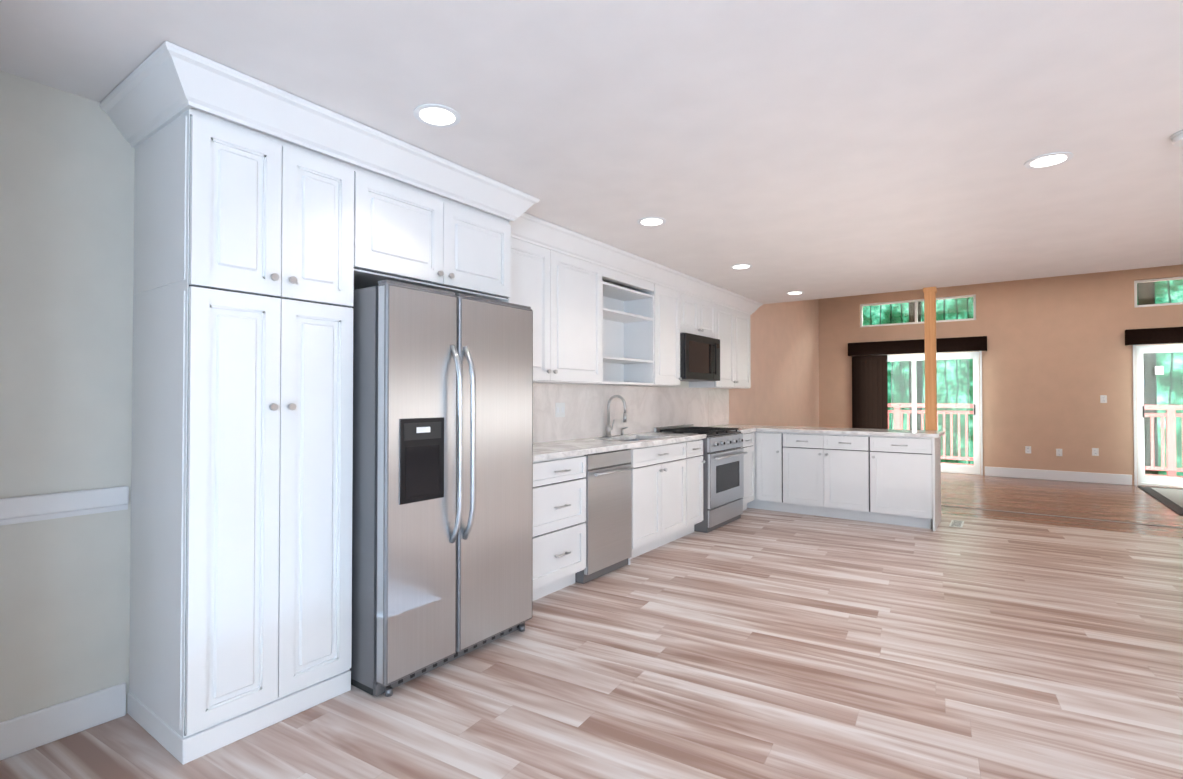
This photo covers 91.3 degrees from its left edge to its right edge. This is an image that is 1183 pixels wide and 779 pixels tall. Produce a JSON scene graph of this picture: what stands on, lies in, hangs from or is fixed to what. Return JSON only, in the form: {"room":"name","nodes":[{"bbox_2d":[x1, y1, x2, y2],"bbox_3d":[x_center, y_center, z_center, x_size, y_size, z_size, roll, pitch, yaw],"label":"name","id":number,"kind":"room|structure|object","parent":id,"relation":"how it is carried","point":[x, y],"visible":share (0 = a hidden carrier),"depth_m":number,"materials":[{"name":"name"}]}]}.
{"room":"kitchen","nodes":[
{"label":"kitchen","id":0,"kind":"room"},
{"bbox_2d":[0,70,818,722],"bbox_3d":[0.980,-0.286,6.464,0.150,3.300,11.510,-1,-1,36],"label":"wall","id":1,"kind":"structure","parent":0,"point":[66,254],"depth_m":2.21,"materials":[{"name":"paint"}]},
{"bbox_2d":[0,682,125,760],"bbox_3d":[-2.048,1.241,2.086,0.016,0.130,0.598,-1,-1,36],"label":"baseboard","id":2,"kind":"structure","parent":1,"relation":"attached to","point":[32,730],"depth_m":2.16,"materials":[{"name":"white wood"}]},
{"bbox_2d":[0,486,128,525],"bbox_3d":[-2.046,0.433,2.095,0.022,0.095,0.598,-1,-1,36],"label":"trim","id":3,"kind":"structure","parent":1,"relation":"attached to","point":[22,509],"depth_m":2.17,"materials":[{"name":"white wood"}]},
{"bbox_2d":[509,229,556,383],"bbox_3d":[-0.587,-0.531,3.873,0.327,0.950,0.697,-1,-1,36],"label":"upper cabinet","id":4,"kind":"object","parent":1,"relation":"attached to","point":[533,260],"depth_m":3.92,"materials":[{"name":"white wood"}]},
{"bbox_2d":[555,403,564,416],"bbox_3d":[-0.247,0.161,4.588,0.006,0.115,0.120,-1,-1,36],"label":"outlet","id":5,"kind":"object","parent":1,"relation":"attached to","point":[559,409],"visible":1,"depth_m":4.58,"materials":[{"name":"white plastic"}]},
{"bbox_2d":[557,245,604,384],"bbox_3d":[-0.244,-0.524,4.350,0.327,0.950,0.718,-1,-1,36],"label":"upper cabinet","id":6,"kind":"object","parent":1,"relation":"attached to","point":[590,327],"depth_m":4.30,"materials":[{"name":"white wood"}]},
{"bbox_2d":[621,277,680,385],"bbox_3d":[0.578,-0.509,5.493,0.327,0.950,0.518,-1,-1,36],"label":"upper cabinet","id":7,"kind":"object","parent":1,"relation":"attached to","point":[650,306],"depth_m":5.29,"materials":[{"name":"white wood"}]},
{"bbox_2d":[681,285,716,338],"bbox_3d":[0.974,-0.762,6.049,0.327,0.430,0.842,-1,-1,36],"label":"upper cabinet","id":8,"kind":"object","parent":1,"relation":"attached to","point":[698,311],"depth_m":5.93,"materials":[{"name":"white wood"}]},
{"bbox_2d":[680,333,719,381],"bbox_3d":[1.014,-0.318,6.014,0.426,0.450,0.830,-1,-1,36],"label":"microwave","id":9,"kind":"object","parent":8,"relation":"attached to","point":[699,358],"visible":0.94,"depth_m":5.82,"materials":[{"name":"black metal"}]},
{"bbox_2d":[689,301,752,388],"bbox_3d":[1.526,-0.492,6.814,0.327,0.950,1.050,-1,-1,36],"label":"upper cabinet","id":10,"kind":"object","parent":1,"relation":"attached to","point":[733,322],"depth_m":6.69,"materials":[{"name":"white wood"}]},
{"bbox_2d":[0,472,1182,778],"bbox_3d":[3.039,1.365,2.753,7.900,0.100,15.100,-1,-1,36],"label":"floor","id":11,"kind":"structure","parent":0,"point":[758,644],"depth_m":2.68,"materials":[{"name":"laminate"}]},
{"bbox_2d":[100,41,538,764],"bbox_3d":[-1.121,0.097,2.816,0.682,2.437,1.850,-1,-1,36],"label":"pantry","id":12,"kind":"object","parent":11,"relation":"on","point":[274,227],"visible":0.98,"depth_m":2.24,"materials":[{"name":"white wood"}]},
{"bbox_2d":[350,279,532,696],"bbox_3d":[-0.866,0.428,3.007,0.813,1.776,0.940,-1,-1,36],"label":"fridge","id":13,"kind":"object","parent":11,"relation":"on","point":[442,519],"visible":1,"depth_m":2.65,"materials":[{"name":"silver metal"}]},
{"bbox_2d":[532,447,587,600],"bbox_3d":[-0.478,0.883,3.800,0.566,0.890,0.735,-1,-1,36],"label":"base cabinet","id":14,"kind":"object","parent":11,"relation":"on","point":[559,482],"depth_m":3.70,"materials":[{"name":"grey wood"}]},
{"bbox_2d":[575,449,633,583],"bbox_3d":[-0.061,0.891,4.312,0.592,0.881,0.575,-1,-1,36],"label":"dishwasher","id":15,"kind":"object","parent":11,"relation":"on","point":[608,477],"visible":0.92,"depth_m":4.13,"materials":[{"name":"silver metal"}]},
{"bbox_2d":[628,463,691,564],"bbox_3d":[0.369,1.014,4.976,0.566,0.660,0.977,-1,-1,36],"label":"base cabinet","id":16,"kind":"object","parent":11,"relation":"on","point":[667,488],"depth_m":4.77,"materials":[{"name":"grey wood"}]},
{"bbox_2d":[628,435,703,532],"bbox_3d":[0.701,0.905,5.441,0.566,0.890,0.421,-1,-1,36],"label":"base cabinet","id":17,"kind":"object","parent":11,"relation":"on","point":[678,450],"depth_m":5.13,"materials":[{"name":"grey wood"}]},
{"bbox_2d":[605,395,627,436],"bbox_3d":[0.272,0.231,5.103,0.216,0.365,0.263,-1,-1,36],"label":"faucet","id":18,"kind":"object","parent":17,"relation":"on","point":[609,428],"visible":0.98,"depth_m":5.05,"materials":[{"name":"silver metal"}]},
{"bbox_2d":[654,424,746,532],"bbox_3d":[1.141,0.869,5.921,0.667,0.975,0.844,-1,-1,36],"label":"range","id":19,"kind":"object","parent":11,"relation":"on","point":[723,472],"visible":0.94,"depth_m":5.68,"materials":[{"name":"silver metal"}]},
{"bbox_2d":[688,427,755,510],"bbox_3d":[1.475,0.920,6.518,0.566,0.890,0.491,-1,-1,36],"label":"base cabinet","id":20,"kind":"object","parent":11,"relation":"on","point":[748,436],"depth_m":6.43,"materials":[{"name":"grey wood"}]},
{"bbox_2d":[747,428,763,509],"bbox_3d":[1.829,0.925,6.941,0.649,0.890,0.620,-1,-1,36],"label":"base cabinet","id":21,"kind":"object","parent":11,"relation":"on","point":[758,503],"depth_m":6.52,"materials":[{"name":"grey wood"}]},
{"bbox_2d":[764,428,795,511],"bbox_3d":[2.188,0.922,6.683,0.352,0.890,0.620,-1,-1,36],"label":"base cabinet","id":22,"kind":"object","parent":11,"relation":"on","point":[775,439],"depth_m":6.42,"materials":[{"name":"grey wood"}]},
{"bbox_2d":[788,428,879,522],"bbox_3d":[2.634,0.918,6.362,1.011,0.890,0.620,-1,-1,36],"label":"base cabinet","id":23,"kind":"object","parent":11,"relation":"on","point":[832,471],"depth_m":6.07,"materials":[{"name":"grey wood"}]},
{"bbox_2d":[876,432,943,530],"bbox_3d":[3.197,0.912,5.959,0.639,0.890,0.622,-1,-1,36],"label":"base cabinet","id":24,"kind":"object","parent":11,"relation":"on","point":[889,476],"depth_m":5.68,"materials":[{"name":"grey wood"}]},
{"bbox_2d":[923,287,936,429],"bbox_3d":[3.601,0.140,6.139,0.116,2.440,0.111,-1,-1,36],"label":"post","id":25,"kind":"object","parent":11,"relation":"on","point":[930,358],"visible":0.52,"depth_m":6.10,"materials":[{"name":"brown wood"}]},
{"bbox_2d":[949,520,963,527],"bbox_3d":[3.681,1.352,5.832,0.110,0.006,0.350,-1,-1,36],"label":"floor vent","id":26,"kind":"object","parent":11,"relation":"in","point":[956,523],"visible":0.98,"depth_m":5.82,"materials":[{"name":"white plastic"}]},
{"bbox_2d":[941,505,1182,527],"bbox_3d":[5.364,1.355,5.947,7.550,0.004,0.040,-1,-1,36],"label":"trim","id":27,"kind":"structure","parent":11,"relation":"on","point":[1065,516],"depth_m":6.16,"materials":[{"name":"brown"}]},
{"bbox_2d":[1138,486,1182,514],"bbox_3d":[7.631,1.362,6.873,1.350,0.012,2.450,-1,-1,36],"label":"mat","id":28,"kind":"object","parent":11,"relation":"on","point":[1171,499],"visible":1,"depth_m":7.39,"materials":[{"name":"beige fabric"}]},
{"bbox_2d":[0,0,1182,303],"bbox_3d":[1.762,-1.654,0.971,7.850,1.010,10.650,-1,-1,36],"label":"ceiling","id":29,"kind":"structure","parent":0,"point":[824,148],"depth_m":2.32,"materials":[{"name":"paint"}]},
{"bbox_2d":[413,104,460,126],"bbox_3d":[-0.635,-1.126,2.384,0.190,0.007,0.190,-1,-1,36],"label":"recessed light","id":30,"kind":"object","parent":29,"relation":"in","point":[437,115],"visible":1,"depth_m":2.37,"materials":[{"name":"white plastic"}]},
{"bbox_2d":[637,217,665,225],"bbox_3d":[0.398,-1.107,3.822,0.190,0.007,0.190,-1,-1,36],"label":"recessed light","id":31,"kind":"object","parent":29,"relation":"in","point":[652,221],"visible":0.96,"depth_m":3.80,"materials":[{"name":"white plastic"}]},
{"bbox_2d":[730,264,751,268],"bbox_3d":[1.329,-1.089,5.135,0.190,0.007,0.190,-1,-1,36],"label":"recessed light","id":32,"kind":"object","parent":29,"relation":"in","point":[741,266],"visible":0.98,"depth_m":5.11,"materials":[{"name":"white plastic"}]},
{"bbox_2d":[786,291,803,294],"bbox_3d":[2.262,-1.072,6.434,0.190,0.007,0.190,-1,-1,36],"label":"recessed light","id":33,"kind":"object","parent":29,"relation":"in","point":[794,292],"visible":0.98,"depth_m":6.41,"materials":[{"name":"white plastic"}]},
{"bbox_2d":[1024,152,1072,168],"bbox_3d":[2.236,-1.120,2.833,0.190,0.007,0.190,-1,-1,36],"label":"recessed light","id":34,"kind":"object","parent":29,"relation":"in","point":[1049,160],"visible":0.98,"depth_m":2.82,"materials":[{"name":"white plastic"}]},
{"bbox_2d":[1171,130,1182,146],"bbox_3d":[2.636,-1.108,2.533,0.144,0.040,0.144,-1,-1,36],"label":"smoke detector","id":35,"kind":"object","parent":29,"relation":"attached to","point":[1177,139],"visible":1,"depth_m":2.55,"materials":[{"name":"white plastic"}]},
{"bbox_2d":[818,264,1182,485],"bbox_3d":[7.421,-0.255,8.831,7.550,3.300,0.150,-1,-1,36],"label":"wall","id":36,"kind":"structure","parent":0,"point":[1057,358],"depth_m":9.01,"materials":[{"name":"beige paint"}]},
{"bbox_2d":[852,355,887,428],"bbox_3d":[4.989,0.383,10.380,0.584,1.985,0.037,-1,-1,36],"label":"blinds","id":37,"kind":"object","parent":36,"relation":"attached to","point":[870,392],"visible":0.62,"depth_m":10.36,"materials":[{"name":"brown fabric"}]},
{"bbox_2d":[848,336,986,355],"bbox_3d":[5.557,-0.737,9.989,2.100,0.235,0.115,-1,-1,36],"label":"valance","id":38,"kind":"object","parent":36,"relation":"attached to","point":[963,344],"visible":0.98,"depth_m":9.94,"materials":[{"name":"brown wood"}]},
{"bbox_2d":[860,294,975,326],"bbox_3d":[5.652,-1.353,10.104,1.762,0.422,0.070,-1,-1,36],"label":"window","id":39,"kind":"structure","parent":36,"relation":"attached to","point":[917,307],"depth_m":10.07,"materials":[{"name":"white plastic"}]},
{"bbox_2d":[861,351,982,474],"bbox_3d":[5.625,0.380,10.086,1.970,2.065,0.134,-1,-1,36],"label":"sliding door","id":40,"kind":"structure","parent":36,"relation":"in","point":[976,428],"depth_m":9.68,"materials":[{"name":"glass"}]},
{"bbox_2d":[1025,446,1030,453],"bbox_3d":[6.874,0.949,9.108,0.075,0.115,0.007,-1,-1,36],"label":"electrical outlet","id":41,"kind":"object","parent":36,"relation":"attached to","point":[1027,449],"visible":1,"depth_m":9.11,"materials":[{"name":"white plastic"}]},
{"bbox_2d":[985,466,1131,484],"bbox_3d":[7.129,1.322,8.918,1.770,0.150,0.016,-1,-1,36],"label":"baseboard","id":42,"kind":"structure","parent":36,"relation":"attached to","point":[1122,479],"depth_m":8.87,"materials":[{"name":"white wood"}]},
{"bbox_2d":[1056,449,1061,455],"bbox_3d":[7.182,0.966,8.886,0.075,0.115,0.007,-1,-1,36],"label":"electrical outlet","id":43,"kind":"object","parent":36,"relation":"attached to","point":[1058,452],"visible":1,"depth_m":8.89,"materials":[{"name":"white plastic"}]},
{"bbox_2d":[1092,448,1098,455],"bbox_3d":[7.523,0.933,8.641,0.075,0.115,0.007,-1,-1,36],"label":"electrical outlet","id":44,"kind":"object","parent":36,"relation":"attached to","point":[1095,451],"visible":1,"depth_m":8.64,"materials":[{"name":"white plastic"}]},
{"bbox_2d":[1100,395,1106,402],"bbox_3d":[7.605,0.142,8.594,0.075,0.115,0.007,-1,-1,36],"label":"light switch","id":45,"kind":"object","parent":36,"relation":"attached to","point":[1103,398],"visible":1,"depth_m":8.59,"materials":[{"name":"white plastic"}]},
{"bbox_2d":[1125,327,1182,345],"bbox_3d":[8.631,-0.761,7.780,2.150,0.225,0.115,-1,-1,36],"label":"valance","id":46,"kind":"object","parent":36,"relation":"attached to","point":[1168,335],"visible":0.97,"depth_m":8.19,"materials":[{"name":"brown wood"}]},
{"bbox_2d":[1133,343,1182,487],"bbox_3d":[8.703,0.350,7.875,1.970,2.065,0.134,-1,-1,36],"label":"sliding door","id":47,"kind":"structure","parent":36,"relation":"in","point":[1139,419],"depth_m":8.38,"materials":[{"name":"glass"}]},
{"bbox_2d":[1155,366,1163,374],"bbox_3d":[8.092,-0.273,8.249,0.090,0.120,0.007,-1,-1,36],"label":"sticker","id":48,"kind":"object","parent":47,"relation":"attached to","point":[1159,370],"visible":1,"depth_m":8.25,"materials":[{"name":"white paper"}]},
{"bbox_2d":[1134,277,1182,307],"bbox_3d":[8.658,-1.397,7.946,1.782,0.392,0.070,-1,-1,36],"label":"transom","id":49,"kind":"object","parent":36,"relation":"attached to","point":[1147,282],"visible":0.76,"depth_m":8.32,"materials":[{"name":"white plastic"}]},
{"label":"outside","id":50,"kind":"structure","parent":0,"visible":0},
{"bbox_2d":[941,462,1182,477],"bbox_3d":[8.233,1.480,9.554,14.000,0.090,1.990,-1,-1,36],"label":"deck","id":51,"kind":"object","parent":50,"point":[1145,474],"depth_m":9.79,"materials":[{"name":"beige wood"}]},
{"bbox_2d":[888,403,1182,476],"bbox_3d":[8.719,0.854,10.254,14.018,1.180,0.120,-1,-1,36],"label":"railing","id":52,"kind":"object","parent":51,"relation":"on","point":[1169,431],"depth_m":9.73,"materials":[{"name":"white wood"}]},
{"bbox_3d":[12.879,3.018,14.287,70.000,0.100,11.150,-1,-1,36],"label":"lawn","id":53,"kind":"structure","parent":0,"visible":0},
{"bbox_2d":[863,279,1182,475],"bbox_3d":[16.025,-8.030,14.529,65.000,25.000,7.724,-1,-1,36],"label":"trees","id":54,"kind":"object","parent":53,"relation":"on","point":[959,398],"depth_m":20.81,"materials":[{"name":"green plant"}]}
]}

